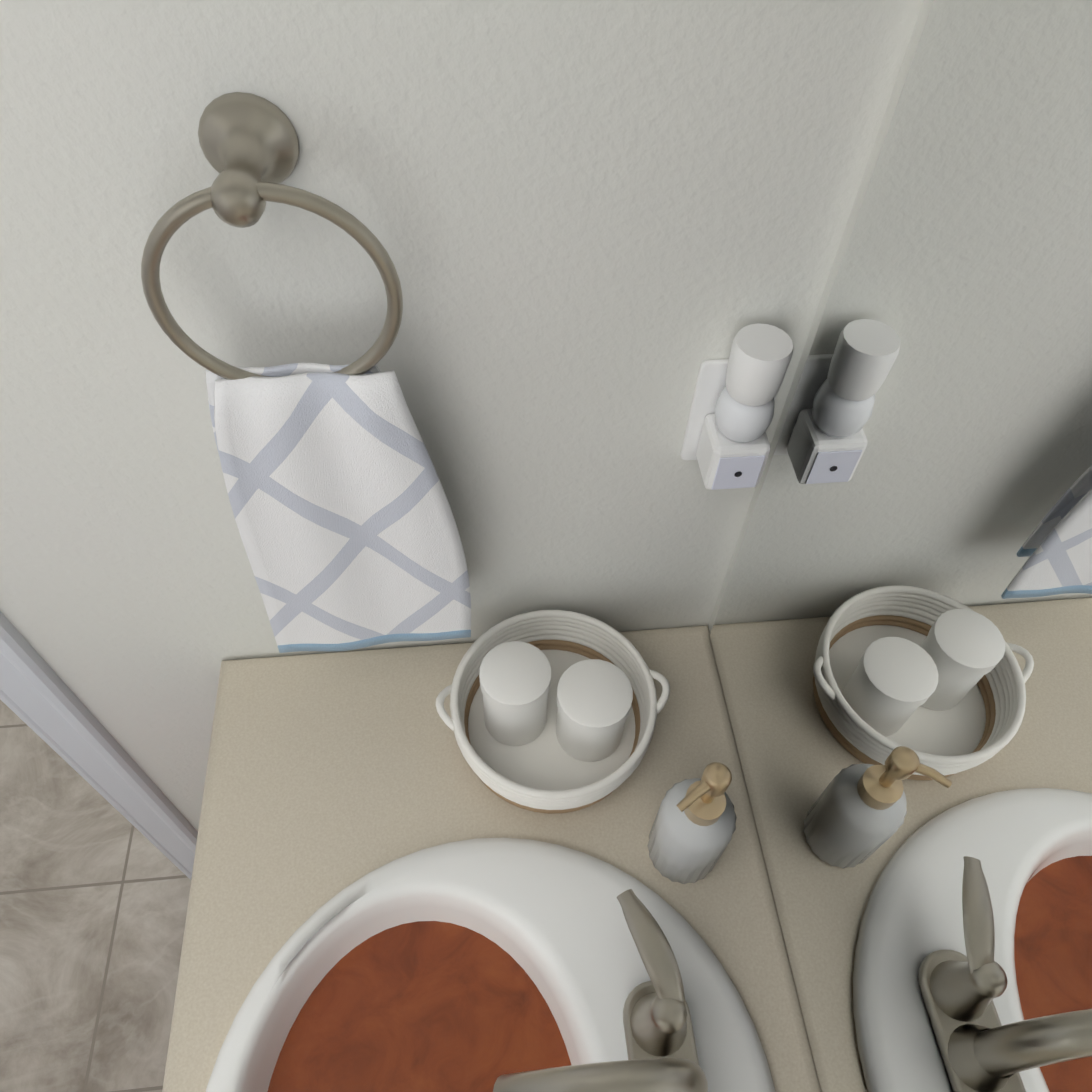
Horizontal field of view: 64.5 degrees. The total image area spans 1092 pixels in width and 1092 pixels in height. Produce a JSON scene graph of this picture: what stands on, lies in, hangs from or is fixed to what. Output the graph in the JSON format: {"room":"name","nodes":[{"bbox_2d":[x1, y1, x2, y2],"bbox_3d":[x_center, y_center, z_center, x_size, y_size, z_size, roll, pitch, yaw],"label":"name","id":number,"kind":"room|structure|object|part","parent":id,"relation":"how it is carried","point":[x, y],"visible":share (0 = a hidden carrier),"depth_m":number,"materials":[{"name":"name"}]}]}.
{"room":"bathroom","nodes":[
{"label":"bathroom","id":0,"kind":"room"},
{"bbox_2d":[0,700,190,1091],"bbox_3d":[-0.632,0.743,1.541,1.875,0.060,4.140,-4,54,-5],"label":"floor","id":1,"kind":"structure","parent":0,"point":[95,885],"depth_m":1.54,"materials":[{"name":"tile"}]},
{"bbox_2d":[162,626,821,1091],"bbox_3d":[0.001,1.068,0.669,0.559,0.989,1.934,-4,54,-5],"label":"bathroom vanity","id":2,"kind":"object","parent":1,"relation":"on","point":[390,890],"visible":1,"depth_m":0.81,"materials":[{"name":"beige stone"}]},
{"bbox_2d":[187,837,786,1091],"bbox_3d":[-0.046,0.516,0.760,0.480,0.158,0.476,-4,54,-5],"label":"sink","id":3,"kind":"object","parent":2,"relation":"in","point":[360,964],"depth_m":0.79,"materials":[{"name":"white ceramic"}]},
{"bbox_2d":[436,610,669,813],"bbox_3d":[0.008,0.160,0.879,0.236,0.112,0.208,-4,54,-5],"label":"basket","id":4,"kind":"object","parent":2,"relation":"on","point":[554,711],"visible":1,"depth_m":0.88,"materials":[{"name":"white fabric"}]},
{"bbox_2d":[492,888,723,1091],"bbox_3d":[0.046,0.409,0.644,0.172,0.162,0.291,-4,54,-5],"label":"faucet","id":5,"kind":"object","parent":2,"relation":"on","point":[622,967],"depth_m":0.74,"materials":[{"name":"silver metal"}]},
{"bbox_2d":[647,762,736,883],"bbox_3d":[0.135,0.241,0.773,0.070,0.195,0.068,-4,54,-5],"label":"soap dispenser","id":6,"kind":"object","parent":2,"relation":"on","point":[693,828],"visible":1,"depth_m":0.76,"materials":[{"name":"white ceramic"}]},
{"bbox_2d":[0,0,923,831],"bbox_3d":[-0.615,-0.145,0.656,1.635,2.420,0.115,-4,54,-5],"label":"wall","id":7,"kind":"structure","parent":0,"point":[600,230],"depth_m":0.59,"materials":[{"name":"paint"}]},
{"bbox_2d":[0,611,197,879],"bbox_3d":[-0.980,-0.033,0.746,0.881,2.120,0.149,-4,54,-5],"label":"door frame","id":8,"kind":"structure","parent":7,"relation":"attached to","point":[39,698],"depth_m":1.08,"materials":[{"name":"white"}]},
{"bbox_2d":[141,92,470,652],"bbox_3d":[-0.161,-0.079,0.658,0.190,0.487,0.080,-4,54,-5],"label":"towel ring","id":9,"kind":"object","parent":7,"relation":"attached to","point":[345,522],"visible":1,"depth_m":0.63,"materials":[{"name":"silver metal"}]},
{"bbox_2d":[214,370,470,652],"bbox_3d":[-0.158,-0.009,0.702,0.185,0.334,0.020,-4,54,-5],"label":"towel","id":10,"kind":"object","parent":9,"relation":"hanging from","point":[346,524],"depth_m":0.67,"materials":[{"name":"fabric"}]},
{"bbox_2d":[680,323,792,489],"bbox_3d":[0.158,-0.106,0.699,0.070,0.154,0.052,-4,54,-5],"label":"plug-in air freshener","id":11,"kind":"object","parent":7,"relation":"attached to","point":[726,444],"visible":0.98,"depth_m":0.68,"materials":[{"name":"white plastic"}]},
{"bbox_3d":[0.155,-0.113,0.729,0.070,0.114,0.005,-4,54,-5],"label":"plate","id":12,"kind":"part","parent":11,"relation":"part of","materials":[{"name":"white plastic"}]},
{"bbox_3d":[0.159,-0.109,0.693,0.047,0.044,0.047,-4,54,-5],"label":"bulb","id":13,"kind":"part","parent":11,"relation":"part of","materials":[{"name":"white"}]},
{"bbox_2d":[708,0,933,632],"bbox_3d":[0.276,-0.051,0.618,0.120,2.420,4.140,-4,54,-5],"label":"wall","id":14,"kind":"structure","parent":0,"point":[899,85],"depth_m":0.61,"materials":[{"name":"paint"}]},
{"bbox_2d":[710,0,1091,1091],"bbox_3d":[0.303,0.497,-0.051,0.006,1.217,1.888,-4,54,-5],"label":"mirror glass","id":15,"kind":"object","parent":14,"relation":"attached to","point":[900,636],"visible":1,"depth_m":0.49,"materials":[{"name":"silver mirror"}]}
]}

